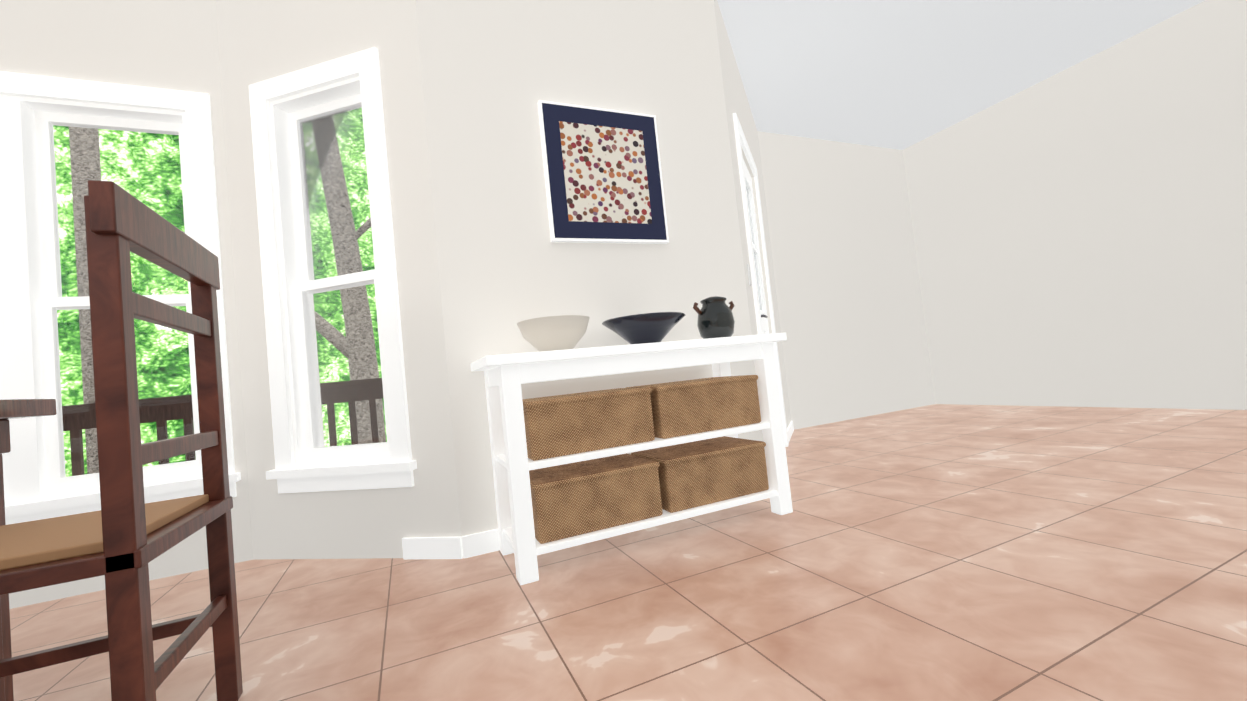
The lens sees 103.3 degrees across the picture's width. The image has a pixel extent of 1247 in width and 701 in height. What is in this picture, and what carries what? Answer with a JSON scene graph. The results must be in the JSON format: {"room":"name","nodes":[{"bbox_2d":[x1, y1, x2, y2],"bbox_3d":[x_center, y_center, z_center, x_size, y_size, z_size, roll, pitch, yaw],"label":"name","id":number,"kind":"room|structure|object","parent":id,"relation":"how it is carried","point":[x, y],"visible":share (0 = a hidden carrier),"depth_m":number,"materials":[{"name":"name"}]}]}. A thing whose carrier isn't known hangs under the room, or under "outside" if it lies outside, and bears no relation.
{"room":"dining room","nodes":[
{"label":"dining room","id":0,"kind":"room"},
{"bbox_2d":[62,378,383,475],"bbox_3d":[-3.337,0.848,2.865,12.000,1.090,2.050,-5,-3,-24],"label":"deck railing","id":1,"kind":"object","parent":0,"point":[176,412],"depth_m":3.79,"materials":[{"name":"brown wood"}]},
{"bbox_2d":[0,0,1246,608],"bbox_3d":[-0.011,-0.822,-2.471,12.400,2.770,12.280,-5,-3,-24],"label":"wall","id":2,"kind":"structure","parent":0,"point":[1074,236],"depth_m":2.61,"materials":[{"name":"white paint"}]},
{"bbox_2d":[0,71,240,524],"bbox_3d":[-3.438,0.041,1.600,3.535,2.215,0.190,-5,-3,-24],"label":"window","id":3,"kind":"structure","parent":2,"relation":"in","point":[32,300],"depth_m":2.08,"materials":[{"name":"white wood"}]},
{"bbox_2d":[248,47,416,492],"bbox_3d":[-1.281,-0.329,2.207,0.730,1.865,0.190,-6,-3,14],"label":"window","id":4,"kind":"structure","parent":2,"relation":"in","point":[306,126],"depth_m":2.21,"materials":[{"name":"white wood"}]},
{"bbox_2d":[402,421,793,559],"bbox_3d":[0.343,0.740,3.169,3.216,0.085,1.403,-5,-3,-24],"label":"baseboard","id":5,"kind":"structure","parent":2,"relation":"attached to","point":[480,543],"depth_m":2.00,"materials":[{"name":"white"}]},
{"bbox_2d":[537,100,668,243],"bbox_3d":[-0.083,-0.832,2.346,0.595,0.645,0.030,-5,-3,-24],"label":"framed art","id":6,"kind":"object","parent":2,"relation":"attached to","point":[603,176],"visible":0.98,"depth_m":2.32,"materials":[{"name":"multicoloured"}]},
{"bbox_2d":[733,113,788,446],"bbox_3d":[0.865,-0.334,3.465,0.660,2.140,0.992,-5,-3,-24],"label":"door frame","id":7,"kind":"structure","parent":2,"relation":"attached to","point":[755,275],"depth_m":2.90,"materials":[{"name":"white wood"}]},
{"bbox_2d":[10,404,1246,700],"bbox_3d":[-0.729,0.754,-0.559,12.400,0.050,16.600,-5,-3,-24],"label":"floor","id":8,"kind":"structure","parent":0,"point":[944,552],"depth_m":1.45,"materials":[{"name":"tile"}]},
{"bbox_2d":[0,399,56,700],"bbox_3d":[-2.096,0.534,0.528,1.720,0.760,1.000,-5,-3,-24],"label":"dining table","id":9,"kind":"object","parent":8,"relation":"on","point":[18,408],"visible":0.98,"depth_m":1.23,"materials":[{"name":"brown wood"}]},
{"bbox_2d":[0,180,242,700],"bbox_3d":[-1.083,0.291,0.914,0.455,1.070,0.490,-5,-3,-24],"label":"dining chair","id":10,"kind":"object","parent":8,"relation":"on","point":[123,537],"visible":1,"depth_m":0.84,"materials":[{"name":"brown wood"}]},
{"bbox_2d":[471,333,792,584],"bbox_3d":[0.079,0.372,2.076,1.280,0.775,0.438,-5,-3,-24],"label":"console table","id":11,"kind":"object","parent":8,"relation":"on","point":[506,376],"visible":0.81,"depth_m":1.89,"materials":[{"name":"white wood"}]},
{"bbox_2d":[522,384,657,466],"bbox_3d":[-0.170,0.279,1.975,0.502,0.209,0.330,-5,-3,-24],"label":"basket","id":12,"kind":"object","parent":11,"relation":"on","point":[566,424],"depth_m":1.83,"materials":[{"name":"wicker"}]},
{"bbox_2d":[529,451,673,543],"bbox_3d":[-0.140,0.567,1.963,0.502,0.209,0.330,-5,-3,-24],"label":"basket","id":13,"kind":"object","parent":11,"relation":"on","point":[578,498],"depth_m":1.83,"materials":[{"name":"wicker"}]},
{"bbox_2d":[517,296,734,351],"bbox_3d":[0.060,-0.117,2.123,1.027,0.203,0.364,-5,-3,-24],"label":"pottery","id":14,"kind":"object","parent":11,"relation":"on","point":[565,332],"visible":0.83,"depth_m":2.01,"materials":[{"name":"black ceramic"}]},
{"bbox_2d":[646,436,768,511],"bbox_3d":[0.333,0.528,2.173,0.502,0.209,0.330,-5,-3,-24],"label":"basket","id":15,"kind":"object","parent":11,"relation":"on","point":[708,471],"depth_m":2.04,"materials":[{"name":"wicker"}]},
{"bbox_2d":[654,375,760,442],"bbox_3d":[0.304,0.240,2.186,0.502,0.209,0.330,-5,-3,-24],"label":"basket","id":16,"kind":"object","parent":11,"relation":"on","point":[687,407],"depth_m":2.03,"materials":[{"name":"wicker"}]},
{"bbox_2d":[717,0,1204,149],"bbox_3d":[-0.138,-2.227,-2.446,12.400,0.050,12.200,-5,-3,-24],"label":"ceiling","id":17,"kind":"structure","parent":0,"point":[898,74],"depth_m":3.62,"materials":[{"name":"white paint"}]},
{"label":"outside","id":18,"kind":"structure","parent":0,"visible":0},
{"bbox_2d":[53,108,386,476],"bbox_3d":[-4.032,-1.193,5.287,23.000,13.000,6.600,-5,-3,-24],"label":"foliage","id":19,"kind":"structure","parent":18,"point":[160,348],"depth_m":7.55,"materials":[{"name":"green plant"}]},
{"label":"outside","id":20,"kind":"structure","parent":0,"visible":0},
{"bbox_2d":[69,127,385,473],"bbox_3d":[-4.449,-0.608,6.183,4.356,10.000,2.216,-5,-3,-24],"label":"tree","id":21,"kind":"object","parent":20,"point":[79,226],"depth_m":5.83,"materials":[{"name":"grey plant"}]}
]}

